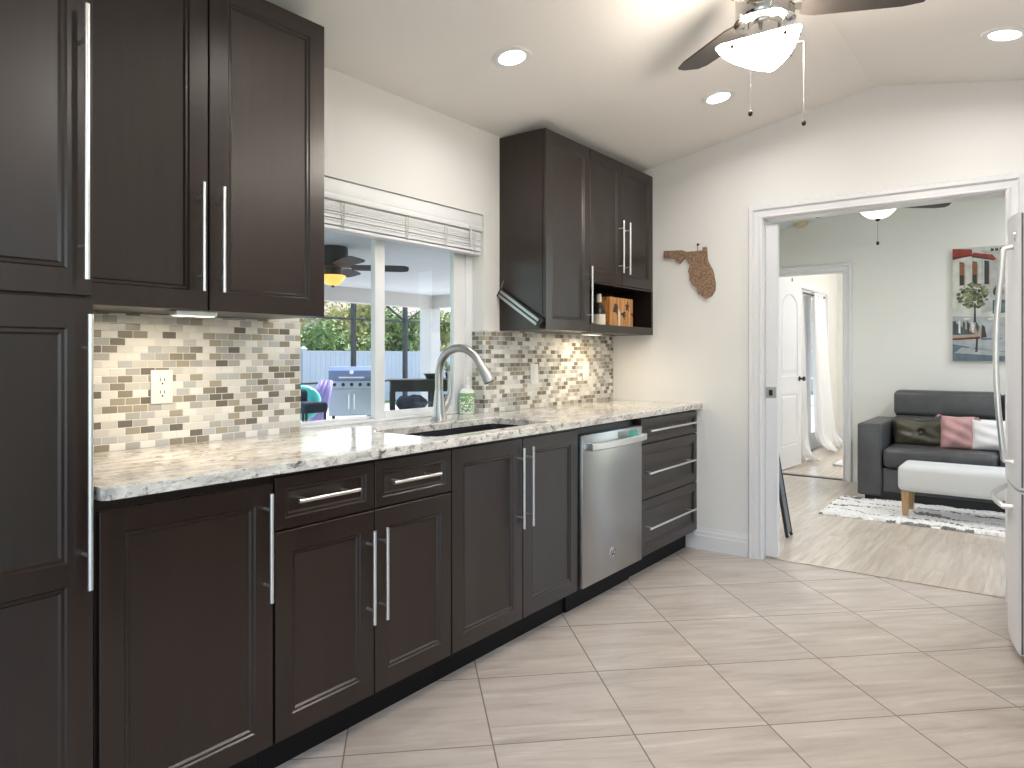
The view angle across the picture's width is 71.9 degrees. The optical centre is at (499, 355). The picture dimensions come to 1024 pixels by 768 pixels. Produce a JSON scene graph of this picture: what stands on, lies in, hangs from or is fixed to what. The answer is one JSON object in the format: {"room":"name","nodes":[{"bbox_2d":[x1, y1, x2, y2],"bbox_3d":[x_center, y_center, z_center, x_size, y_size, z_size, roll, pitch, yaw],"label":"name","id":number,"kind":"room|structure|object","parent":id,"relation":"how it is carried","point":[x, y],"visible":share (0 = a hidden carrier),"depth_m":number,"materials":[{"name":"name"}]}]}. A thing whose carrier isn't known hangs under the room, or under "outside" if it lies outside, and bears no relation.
{"room":"kitchen","nodes":[
{"label":"kitchen","id":0,"kind":"room"},
{"bbox_2d":[93,66,610,452],"bbox_3d":[-1.554,-0.059,1.922,0.150,2.550,7.557,0,0,37],"label":"wall","id":1,"kind":"structure","parent":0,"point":[375,138],"depth_m":3.32,"materials":[{"name":"white paint"}]},
{"bbox_2d":[93,312,300,452],"bbox_3d":[-1.097,0.084,2.387,0.008,0.436,1.012,0,0,37],"label":"backsplash","id":2,"kind":"structure","parent":1,"relation":"attached to","point":[233,378],"depth_m":2.44,"materials":[{"name":"tile"}]},
{"bbox_2d":[151,370,172,403],"bbox_3d":[-1.122,0.104,2.343,0.008,0.112,0.074,0,0,37],"label":"power outlet","id":3,"kind":"object","parent":2,"relation":"attached to","point":[161,380],"visible":1,"depth_m":2.34,"materials":[{"name":"white plastic"}]},
{"bbox_2d":[157,388,167,397],"bbox_3d":[-1.120,0.124,2.341,0.002,0.034,0.036,0,0,37],"label":"receptacle","id":4,"kind":"object","parent":3,"relation":"attached to","point":[161,392],"depth_m":2.34,"materials":[{"name":"white plastic"}]},
{"bbox_2d":[157,375,167,385],"bbox_3d":[-1.120,0.083,2.341,0.002,0.034,0.036,0,0,37],"label":"receptacle","id":5,"kind":"object","parent":3,"relation":"attached to","point":[162,380],"depth_m":2.34,"materials":[{"name":"white plastic"}]},
{"bbox_2d":[91,0,323,319],"bbox_3d":[-0.991,-0.645,2.220,0.363,1.019,0.872,0,0,37],"label":"upper cabinet","id":6,"kind":"object","parent":1,"relation":"attached to","point":[208,115],"visible":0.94,"depth_m":2.13,"materials":[{"name":"brown wood"}]},
{"bbox_2d":[169,310,216,317],"bbox_3d":[-0.935,-0.127,2.154,0.050,0.017,0.130,0,0,37],"label":"light","id":7,"kind":"object","parent":6,"relation":"attached to","point":[183,313],"visible":1,"depth_m":2.13,"materials":[{"name":"white plastic"}]},
{"bbox_2d":[301,238,472,428],"bbox_3d":[-0.525,-0.218,3.320,0.070,1.041,1.165,0,0,37],"label":"window","id":8,"kind":"structure","parent":1,"relation":"attached to","point":[461,265],"depth_m":3.35,"materials":[{"name":"white plastic"}]},
{"bbox_2d":[324,176,482,255],"bbox_3d":[-0.463,-0.632,3.274,0.080,0.210,1.159,0,0,37],"label":"window blind","id":9,"kind":"object","parent":1,"relation":"attached to","point":[349,208],"visible":0.81,"depth_m":3.23,"materials":[{"name":"white"}]},
{"bbox_2d":[472,330,612,412],"bbox_3d":[0.314,0.084,4.288,0.083,0.436,1.407,0,0,37],"label":"backsplash","id":10,"kind":"structure","parent":1,"relation":"attached to","point":[560,358],"depth_m":4.12,"materials":[{"name":"tile"}]},
{"bbox_2d":[530,364,537,383],"bbox_3d":[0.199,0.105,4.064,0.008,0.115,0.077,0,0,37],"label":"switch plate","id":11,"kind":"object","parent":10,"relation":"attached to","point":[533,367],"visible":1,"depth_m":4.06,"materials":[{"name":"white plastic"}]},
{"bbox_2d":[583,363,588,380],"bbox_3d":[0.553,0.105,4.525,0.008,0.115,0.077,0,0,37],"label":"switch plate","id":12,"kind":"object","parent":10,"relation":"attached to","point":[585,365],"visible":1,"depth_m":4.52,"materials":[{"name":"white plastic"}]},
{"bbox_2d":[500,128,652,335],"bbox_3d":[0.519,-0.655,4.219,0.342,1.042,1.266,0,0,37],"label":"upper cabinet","id":13,"kind":"object","parent":1,"relation":"attached to","point":[576,220],"visible":1,"depth_m":3.84,"materials":[{"name":"brown wood"}]},
{"bbox_2d":[497,281,544,327],"bbox_3d":[0.107,-0.271,3.719,0.299,0.258,0.027,0,0,37],"label":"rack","id":14,"kind":"object","parent":13,"relation":"attached to","point":[526,312],"visible":1,"depth_m":3.70,"materials":[{"name":"silver plastic"}]},
{"bbox_2d":[581,333,601,335],"bbox_3d":[0.548,-0.127,4.218,0.050,0.013,0.160,0,0,37],"label":"light","id":15,"kind":"object","parent":13,"relation":"attached to","point":[591,334],"visible":1,"depth_m":4.19,"materials":[{"name":"white plastic"}]},
{"bbox_2d":[593,294,605,324],"bbox_3d":[0.592,-0.262,4.210,0.077,0.215,0.077,0,0,37],"label":"wine bottle","id":16,"kind":"object","parent":13,"relation":"in","point":[599,316],"visible":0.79,"depth_m":4.18,"materials":[{"name":"black glass"}]},
{"bbox_2d":[602,297,632,326],"bbox_3d":[0.723,-0.254,4.374,0.077,0.200,0.300,0,0,37],"label":"wooden block","id":17,"kind":"object","parent":13,"relation":"in","point":[618,311],"visible":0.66,"depth_m":4.32,"materials":[{"name":"orange wood"}]},
{"bbox_2d":[299,302,449,350],"bbox_3d":[-8.777,-0.774,35.095,8.800,4.220,15.800,0,0,37],"label":"sky","id":18,"kind":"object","parent":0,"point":[337,304],"visible":0.02,"depth_m":33.64,"materials":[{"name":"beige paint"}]},
{"bbox_2d":[324,230,449,295],"bbox_3d":[-1.905,-1.144,7.008,6.600,0.120,10.800,0,0,37],"label":"ceiling","id":19,"kind":"structure","parent":0,"point":[428,273],"depth_m":8.41,"materials":[{"name":"paint"}]},
{"bbox_2d":[324,245,408,287],"bbox_3d":[-1.707,-0.890,7.022,1.458,0.422,1.423,0,0,37],"label":"ceiling fan","id":20,"kind":"object","parent":19,"relation":"hanging from","point":[337,261],"visible":0.79,"depth_m":6.96,"materials":[{"name":"black plastic"}]},
{"bbox_2d":[324,285,431,308],"bbox_3d":[-4.417,-0.969,8.778,0.200,0.230,10.550,0,0,37],"label":"trim","id":21,"kind":"structure","parent":19,"relation":"attached to","point":[335,294],"depth_m":11.58,"materials":[{"name":"grey paint"}]},
{"bbox_2d":[432,294,449,308],"bbox_3d":[1.318,-0.969,10.938,6.270,0.230,0.200,0,0,37],"label":"trim","id":22,"kind":"structure","parent":19,"relation":"attached to","point":[438,301],"depth_m":12.64,"materials":[{"name":"grey paint"}]},
{"bbox_2d":[301,395,813,430],"bbox_3d":[0.612,1.301,14.026,11.150,0.070,25.000,0,0,37],"label":"patio","id":23,"kind":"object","parent":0,"point":[386,405],"depth_m":14.65,"materials":[{"name":"concrete"}]},
{"bbox_2d":[301,385,321,420],"bbox_3d":[-3.035,0.726,10.825,0.524,0.541,0.524,0,0,37],"label":"float","id":24,"kind":"object","parent":23,"relation":"on","point":[313,395],"visible":0.12,"depth_m":10.78,"materials":[{"name":"teal plastic"}]},
{"bbox_2d":[301,389,327,421],"bbox_3d":[-2.681,0.871,9.677,0.580,0.790,0.390,0,0,37],"label":"patio chair","id":25,"kind":"object","parent":23,"relation":"on","point":[307,407],"visible":0.47,"depth_m":9.54,"materials":[{"name":"blue fabric"}]},
{"bbox_2d":[308,380,332,428],"bbox_3d":[-2.913,0.824,11.439,0.253,0.854,0.497,0,0,37],"label":"float","id":26,"kind":"object","parent":23,"relation":"on","point":[324,387],"visible":0.53,"depth_m":11.46,"materials":[{"name":"purple fabric"}]},
{"bbox_2d":[329,367,370,418],"bbox_3d":[-2.868,0.741,13.641,0.870,1.050,0.615,0,0,-13],"label":"gas grill","id":27,"kind":"object","parent":23,"relation":"on","point":[351,387],"visible":0.75,"depth_m":13.40,"materials":[{"name":"silver metal"}]},
{"bbox_2d":[301,303,449,395],"bbox_3d":[0.033,-0.469,18.378,4.432,3.469,16.496,0,0,37],"label":"cage","id":28,"kind":"object","parent":23,"relation":"on","point":[405,320],"visible":0.06,"depth_m":18.44,"materials":[{"name":"brown metal"}]},
{"bbox_2d":[388,378,447,409],"bbox_3d":[-1.062,0.808,10.565,1.190,0.915,0.600,0,0,-10],"label":"patio table","id":29,"kind":"object","parent":23,"relation":"on","point":[399,384],"visible":0.36,"depth_m":10.25,"materials":[{"name":"black metal"}]},
{"bbox_2d":[424,373,434,378],"bbox_3d":[-1.002,0.311,10.597,0.298,0.080,0.298,0,0,37],"label":"serving tray","id":30,"kind":"object","parent":29,"relation":"on","point":[427,375],"visible":0.54,"depth_m":10.49,"materials":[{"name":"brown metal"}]},
{"bbox_2d":[444,362,449,378],"bbox_3d":[-0.769,0.204,10.678,0.163,0.294,0.183,0,0,37],"label":"potted succulent","id":31,"kind":"object","parent":29,"relation":"on","point":[447,367],"visible":0.46,"depth_m":10.64,"materials":[{"name":"green plant"}]},
{"bbox_2d":[420,308,439,406],"bbox_3d":[-1.271,0.206,12.861,0.260,2.120,0.260,0,0,37],"label":"column","id":32,"kind":"structure","parent":23,"relation":"on","point":[429,317],"depth_m":12.77,"materials":[{"name":"grey paint"}]},
{"bbox_3d":[-1.052,1.028,9.936,1.100,0.465,0.480,0,0,-10],"label":"ottoman","id":33,"kind":"object","parent":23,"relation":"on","visible":0},
{"bbox_2d":[395,394,427,408],"bbox_3d":[-1.239,0.665,9.902,0.440,0.246,0.398,0,0,-11],"label":"cushion","id":34,"kind":"object","parent":33,"relation":"on","point":[412,401],"visible":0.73,"depth_m":9.73,"materials":[{"name":"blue fabric"}]},
{"bbox_2d":[428,394,445,406],"bbox_3d":[-0.787,0.665,9.986,0.440,0.247,0.398,0,0,-11],"label":"cushion","id":35,"kind":"object","parent":33,"relation":"on","point":[431,400],"visible":0.12,"depth_m":9.82,"materials":[{"name":"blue fabric"}]},
{"bbox_2d":[328,391,812,407],"bbox_3d":[-17.499,1.426,38.636,69.850,0.180,100.000,0,0,37],"label":"ground","id":36,"kind":"structure","parent":0,"point":[386,401],"depth_m":20.50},
{"bbox_2d":[299,301,329,328],"bbox_3d":[-7.455,-1.055,24.191,3.716,4.799,3.892,0,0,37],"label":"tree","id":37,"kind":"object","parent":36,"relation":"on","point":[325,302],"visible":0.02,"depth_m":24.59,"materials":[{"name":"yellow plant"}]},
{"bbox_2d":[301,318,350,350],"bbox_3d":[-5.559,-0.065,21.373,2.668,2.178,2.817,0,0,3],"label":"shrub","id":38,"kind":"object","parent":36,"relation":"on","point":[311,333],"visible":0.37,"depth_m":20.87,"materials":[{"name":"green plant"}]},
{"bbox_2d":[308,329,389,350],"bbox_3d":[-4.957,0.028,22.538,3.103,1.900,2.155,0,0,-25],"label":"shrub","id":39,"kind":"object","parent":36,"relation":"on","point":[365,345],"visible":0.09,"depth_m":22.72,"materials":[{"name":"green plant"}]},
{"bbox_2d":[323,302,385,342],"bbox_3d":[-5.259,-0.461,25.777,2.392,3.614,1.812,0,0,-24],"label":"tree","id":40,"kind":"object","parent":36,"relation":"on","point":[363,311],"visible":0.47,"depth_m":25.33,"materials":[{"name":"yellow plant"}]},
{"bbox_2d":[301,346,449,399],"bbox_3d":[0.055,0.543,25.243,0.160,1.585,31.880,0,0,37],"label":"privacy fence","id":41,"kind":"object","parent":36,"relation":"on","point":[315,365],"visible":0.02,"depth_m":19.72,"materials":[{"name":"grey plastic"}]},
{"bbox_2d":[358,306,419,350],"bbox_3d":[-3.885,-0.299,25.797,2.377,3.295,2.825,0,0,-33],"label":"tree","id":42,"kind":"object","parent":36,"relation":"on","point":[392,329],"visible":0.42,"depth_m":25.48,"materials":[{"name":"green plant"}]},
{"bbox_2d":[410,309,449,350],"bbox_3d":[-2.077,-0.236,27.669,2.398,3.169,2.696,0,0,37],"label":"tree","id":43,"kind":"object","parent":36,"relation":"on","point":[444,329],"visible":0.23,"depth_m":27.05,"materials":[{"name":"green plant"}]},
{"bbox_2d":[440,342,449,350],"bbox_3d":[-2.179,0.221,25.845,1.658,1.675,1.990,0,0,9],"label":"shrub","id":44,"kind":"object","parent":36,"relation":"on","point":[443,347],"visible":0.02,"depth_m":25.51,"materials":[{"name":"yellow plant"}]},
{"bbox_2d":[811,300,812,390],"bbox_3d":[12.754,-0.524,30.548,11.500,3.720,8.800,0,0,37],"label":"house","id":45,"kind":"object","parent":36,"relation":"on","point":[811,300],"visible":0.02,"depth_m":26.36,"materials":[{"name":"grey paint"}]},
{"bbox_2d":[266,0,1023,171],"bbox_3d":[-0.225,-1.372,0.902,3.500,0.430,7.557,0,0,37],"label":"ceiling","id":46,"kind":"structure","parent":0,"point":[604,76],"depth_m":3.18,"materials":[{"name":"white paint"}]},
{"bbox_2d":[492,46,531,67],"bbox_3d":[0.052,-1.276,3.022,0.169,0.034,0.172,0,0,37],"label":"recessed light","id":47,"kind":"object","parent":46,"relation":"in","point":[512,56],"visible":1,"depth_m":3.02,"materials":[{"name":"white plastic"}]},
{"bbox_2d":[702,89,734,105],"bbox_3d":[1.149,-1.356,3.712,0.169,0.034,0.172,0,0,37],"label":"recessed light","id":48,"kind":"object","parent":46,"relation":"in","point":[721,96],"visible":1,"depth_m":3.71,"materials":[{"name":"white plastic"}]},
{"bbox_2d":[678,0,924,125],"bbox_3d":[0.924,-1.140,2.456,0.957,0.664,0.897,0,0,37],"label":"ceiling fan","id":49,"kind":"object","parent":46,"relation":"hanging from","point":[771,38],"visible":1,"depth_m":2.49,"materials":[{"name":"white glass"}]},
{"bbox_2d":[981,27,1023,42],"bbox_3d":[2.140,-1.358,2.990,0.169,0.034,0.172,0,0,37],"label":"recessed light","id":50,"kind":"object","parent":46,"relation":"in","point":[1002,34],"visible":1,"depth_m":2.99,"materials":[{"name":"white plastic"}]},
{"bbox_2d":[276,444,1023,767],"bbox_3d":[2.591,1.276,3.054,5.350,0.120,14.400,0,0,37],"label":"floor","id":51,"kind":"structure","parent":0,"point":[699,658],"depth_m":2.70,"materials":[{"name":"tile"}]},
{"bbox_2d":[0,0,93,767],"bbox_3d":[-1.334,0.046,1.538,0.647,2.340,0.616,0,0,37],"label":"pantry cabinet","id":52,"kind":"object","parent":51,"relation":"on","point":[47,316],"visible":1,"depth_m":1.54,"materials":[{"name":"brown wood"}]},
{"bbox_2d":[93,476,273,767],"bbox_3d":[-1.001,0.774,1.972,0.647,0.884,0.466,0,0,37],"label":"base cabinet","id":53,"kind":"object","parent":51,"relation":"on","point":[183,592],"visible":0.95,"depth_m":1.79,"materials":[{"name":"brown wood"}]},
{"bbox_2d":[257,448,450,767],"bbox_3d":[-0.629,0.774,2.457,0.647,0.884,0.753,0,0,37],"label":"base cabinet","id":54,"kind":"object","parent":51,"relation":"on","point":[362,603],"visible":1,"depth_m":2.23,"materials":[{"name":"brown wood"}]},
{"bbox_2d":[414,428,577,680],"bbox_3d":[-0.128,0.774,3.110,0.647,0.884,0.888,0,0,37],"label":"base cabinet","id":55,"kind":"object","parent":51,"relation":"on","point":[514,501],"visible":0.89,"depth_m":2.88,"materials":[{"name":"brown wood"}]},
{"bbox_2d":[564,420,646,612],"bbox_3d":[0.359,0.782,3.703,0.677,0.868,0.643,0,0,37],"label":"dishwasher","id":56,"kind":"object","parent":51,"relation":"on","point":[609,454],"visible":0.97,"depth_m":3.49,"materials":[{"name":"silver metal"}]},
{"bbox_2d":[629,409,696,576],"bbox_3d":[0.785,0.774,4.300,0.647,0.884,0.814,0,0,37],"label":"base cabinet","id":57,"kind":"object","parent":51,"relation":"on","point":[669,451],"visible":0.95,"depth_m":4.10,"materials":[{"name":"brown wood"}]},
{"bbox_2d":[94,400,701,500],"bbox_3d":[-0.096,0.317,3.237,0.711,0.030,3.573,0,0,37],"label":"countertop","id":58,"kind":"structure","parent":57,"relation":"on","point":[122,474],"depth_m":2.37,"materials":[{"name":"stone"}]},
{"bbox_2d":[430,344,494,421],"bbox_3d":[-0.171,0.125,3.194,0.326,0.354,0.119,0,0,37],"label":"kitchen faucet","id":59,"kind":"object","parent":58,"relation":"on","point":[441,404],"visible":1,"depth_m":3.23,"materials":[{"name":"grey metal"}]},
{"bbox_2d":[403,424,521,436],"bbox_3d":[-0.141,0.438,3.033,0.400,0.212,0.860,0,0,37],"label":"sink","id":60,"kind":"object","parent":58,"relation":"in","point":[452,431],"visible":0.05,"depth_m":3.27,"materials":[{"name":"black"}]},
{"bbox_2d":[419,426,508,436],"bbox_3d":[-0.057,0.443,3.142,0.366,0.202,0.541,0,0,38],"label":"basin","id":61,"kind":"object","parent":60,"relation":"in","point":[452,431],"depth_m":3.25,"materials":[{"name":"grey metal"}]},
{"bbox_2d":[459,377,474,413],"bbox_3d":[-0.170,0.207,3.660,0.055,0.190,0.082,0,0,37],"label":"soap bottle","id":62,"kind":"object","parent":58,"relation":"on","point":[466,395],"visible":1,"depth_m":3.63,"materials":[{"name":"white plastic"}]},
{"bbox_2d":[779,454,792,537],"bbox_3d":[1.868,0.928,4.790,0.209,0.575,0.119,0,0,37],"label":"step stool","id":63,"kind":"object","parent":51,"relation":"on","point":[782,492],"visible":0.54,"depth_m":4.75,"materials":[{"name":"black metal"}]},
{"bbox_2d":[833,459,842,466],"bbox_3d":[4.846,1.204,8.004,1.600,0.021,1.800,0,0,37],"label":"bedroom rug","id":64,"kind":"object","parent":51,"relation":"on","point":[840,462],"visible":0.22,"depth_m":7.80,"materials":[{"name":"grey fabric"}]},
{"bbox_2d":[818,495,1004,536],"bbox_3d":[3.397,1.203,5.200,1.795,0.022,0.830,0,0,37],"label":"shag rug","id":65,"kind":"object","parent":51,"relation":"on","point":[992,523],"visible":0.91,"depth_m":5.30,"materials":[{"name":"white fabric"}]},
{"bbox_2d":[898,460,1004,515],"bbox_3d":[3.573,1.000,5.010,1.275,0.379,0.360,0,0,37],"label":"upholstered bench","id":66,"kind":"object","parent":65,"relation":"on","point":[950,479],"visible":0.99,"depth_m":5.09,"materials":[{"name":"grey fabric"}]},
{"bbox_2d":[857,389,1004,512],"bbox_3d":[4.050,0.761,5.697,1.955,0.910,0.890,0,0,37],"label":"sofa","id":67,"kind":"object","parent":51,"relation":"on","point":[879,459],"visible":0.51,"depth_m":5.86,"materials":[{"name":"grey fabric"}]},
{"bbox_2d":[894,418,940,445],"bbox_3d":[3.593,0.656,6.009,0.420,0.226,0.159,0,0,37],"label":"tufted cushion","id":68,"kind":"object","parent":67,"relation":"on","point":[907,431],"visible":0.84,"depth_m":5.98,"materials":[{"name":"green leather"}]},
{"bbox_2d":[883,444,999,468],"bbox_3d":[3.666,0.846,5.846,0.784,0.170,0.660,0,0,38],"label":"seat cushion","id":69,"kind":"object","parent":67,"relation":"on","point":[894,455],"depth_m":5.65,"materials":[{"name":"grey leather"}]},
{"bbox_2d":[893,415,995,438],"bbox_3d":[3.837,0.646,6.068,0.784,0.240,0.260,0,0,38],"label":"cushion","id":70,"kind":"object","parent":67,"relation":"on","point":[921,417],"depth_m":6.06,"materials":[{"name":"multicoloured fabric"}]},
{"bbox_2d":[936,414,980,449],"bbox_3d":[3.747,0.624,5.773,0.296,0.282,0.157,0,0,22],"label":"throw pillow","id":71,"kind":"object","parent":67,"relation":"on","point":[956,432],"visible":0.98,"depth_m":5.74,"materials":[{"name":"pink fabric"}]},
{"bbox_2d":[971,419,1004,450],"bbox_3d":[3.953,0.636,5.600,0.360,0.244,0.152,0,0,37],"label":"throw pillow","id":72,"kind":"object","parent":67,"relation":"on","point":[985,436],"visible":0.46,"depth_m":5.61,"materials":[{"name":"white fabric"}]},
{"bbox_2d":[991,212,1023,655],"bbox_3d":[2.543,0.318,2.894,0.872,1.797,0.852,0,0,37],"label":"refrigerator","id":73,"kind":"object","parent":51,"relation":"on","point":[1015,247],"visible":1,"depth_m":2.82,"materials":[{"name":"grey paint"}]},
{"bbox_2d":[770,215,837,229],"bbox_3d":[3.771,-1.490,4.591,5.350,0.505,3.163,0,0,37],"label":"ceiling","id":74,"kind":"structure","parent":0,"point":[782,224],"depth_m":6.94,"materials":[{"name":"white paint"}]},
{"bbox_2d":[793,221,807,227],"bbox_3d":[2.984,-1.303,7.006,0.137,0.060,0.136,0,0,37],"label":"smoke detector","id":75,"kind":"object","parent":74,"relation":"attached to","point":[799,224],"visible":1,"depth_m":6.96,"materials":[{"name":"beige plastic"}]},
{"bbox_2d":[816,202,951,244],"bbox_3d":[2.776,-1.144,5.246,0.935,0.628,0.850,0,0,37],"label":"ceiling fan","id":76,"kind":"object","parent":74,"relation":"hanging from","point":[877,215],"visible":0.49,"depth_m":5.29,"materials":[{"name":"white glass"}]},
{"bbox_2d":[613,79,1023,545],"bbox_3d":[2.115,-0.150,3.869,3.300,2.733,0.120,0,0,37],"label":"wall","id":77,"kind":"structure","parent":0,"point":[880,137],"depth_m":4.29,"materials":[{"name":"white paint"}]},
{"bbox_2d":[664,243,715,298],"bbox_3d":[1.203,-0.531,4.481,0.339,0.351,0.020,0,0,37],"label":"wall plaque","id":78,"kind":"object","parent":77,"relation":"attached to","point":[701,273],"visible":1,"depth_m":4.43,"materials":[{"name":"brown wood"}]},
{"bbox_2d":[686,527,747,556],"bbox_3d":[1.344,1.149,4.375,0.392,0.135,0.016,0,0,37],"label":"baseboard","id":79,"kind":"structure","parent":77,"relation":"attached to","point":[733,543],"depth_m":4.36,"materials":[{"name":"white wood"}]},
{"bbox_2d":[766,224,778,557],"bbox_3d":[1.628,0.210,4.235,0.083,1.988,0.042,0,0,37],"label":"door","id":80,"kind":"structure","parent":77,"relation":"in","point":[772,230],"depth_m":4.21,"materials":[{"name":"white paint"}]},
{"bbox_2d":[779,274,835,428],"bbox_3d":[2.836,-0.059,7.628,0.168,2.550,6.843,0,0,37],"label":"wall","id":81,"kind":"structure","parent":77,"relation":"in","point":[828,281],"depth_m":9.77,"materials":[{"name":"white paint"}]},
{"bbox_2d":[803,290,820,449],"bbox_3d":[3.925,0.196,9.026,0.045,2.040,1.600,0,0,37],"label":"door","id":82,"kind":"structure","parent":81,"relation":"attached to","point":[813,442],"depth_m":9.01,"materials":[{"name":"white"}]},
{"bbox_3d":[3.755,-0.727,8.608,0.098,0.086,1.382,0,0,37],"label":"curtain rod","id":83,"kind":"object","parent":81,"relation":"attached to","visible":0},
{"bbox_2d":[801,289,819,461],"bbox_3d":[3.527,0.210,8.142,0.248,1.988,0.301,0,0,9],"label":"curtain","id":84,"kind":"object","parent":83,"relation":"hanging from","point":[805,448],"visible":0.33,"depth_m":8.19,"materials":[{"name":"white fabric"}]},
{"bbox_2d":[811,292,842,452],"bbox_3d":[4.236,0.210,9.016,0.271,1.988,0.923,0,0,37],"label":"curtain","id":85,"kind":"object","parent":83,"relation":"hanging from","point":[825,432],"visible":1,"depth_m":8.87,"materials":[{"name":"white fabric"}]},
{"bbox_2d":[766,556,1004,598],"bbox_3d":[2.071,1.212,3.894,1.180,0.007,0.030,0,0,37],"label":"trim","id":86,"kind":"structure","parent":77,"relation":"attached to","point":[781,559],"depth_m":3.84,"materials":[{"name":"laminate"}]},
{"bbox_2d":[748,171,1023,601],"bbox_3d":[2.066,0.160,3.889,1.346,2.113,0.148,0,0,37],"label":"trim","id":87,"kind":"structure","parent":77,"relation":"attached to","point":[1009,185],"depth_m":4.20,"materials":[{"name":"white wood"}]},
{"bbox_2d":[836,273,842,430],"bbox_3d":[5.856,-0.034,9.403,2.500,2.500,0.150,0,0,37],"label":"wall","id":88,"kind":"structure","parent":0,"point":[839,277],"depth_m":10.08,"materials":[{"name":"white paint"}]},
{"bbox_2d":[837,431,842,440],"bbox_3d":[5.806,1.149,9.337,2.500,0.135,0.016,0,0,37],"label":"baseboard","id":89,"kind":"structure","parent":88,"relation":"attached to","point":[840,433],"depth_m":10.06,"materials":[{"name":"white"}]},
{"bbox_2d":[779,196,1004,481],"bbox_3d":[4.794,-0.224,5.800,5.200,2.879,0.100,0,0,37],"label":"wall","id":90,"kind":"structure","parent":0,"point":[902,284],"depth_m":6.55,"materials":[{"name":"white paint"}]},
{"bbox_2d":[779,279,805,469],"bbox_3d":[3.127,0.201,7.600,0.161,2.010,0.721,0,0,37],"label":"door","id":91,"kind":"structure","parent":90,"relation":"in","point":[790,378],"depth_m":7.60,"materials":[{"name":"white paint"}]},
{"bbox_2d":[783,473,842,479],"bbox_3d":[3.088,1.213,7.109,0.700,0.006,0.080,0,0,37],"label":"trim","id":92,"kind":"structure","parent":90,"relation":"attached to","point":[783,473],"depth_m":7.06,"materials":[{"name":"brown metal"}]},
{"bbox_2d":[779,263,851,481],"bbox_3d":[3.079,0.161,7.098,0.860,2.110,0.128,0,0,37],"label":"trim","id":93,"kind":"structure","parent":90,"relation":"attached to","point":[845,268],"depth_m":6.83,"materials":[{"name":"white wood"}]},
{"bbox_2d":[854,468,856,481],"bbox_3d":[4.084,1.149,6.272,1.700,0.135,0.016,0,0,37],"label":"baseboard","id":94,"kind":"structure","parent":90,"relation":"attached to","point":[855,469],"depth_m":6.78,"materials":[{"name":"white"}]},
{"bbox_2d":[952,245,1004,360],"bbox_3d":[4.315,-0.450,6.080,0.700,0.997,0.037,0,0,37],"label":"painting","id":95,"kind":"object","parent":90,"relation":"attached to","point":[974,269],"visible":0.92,"depth_m":6.17,"materials":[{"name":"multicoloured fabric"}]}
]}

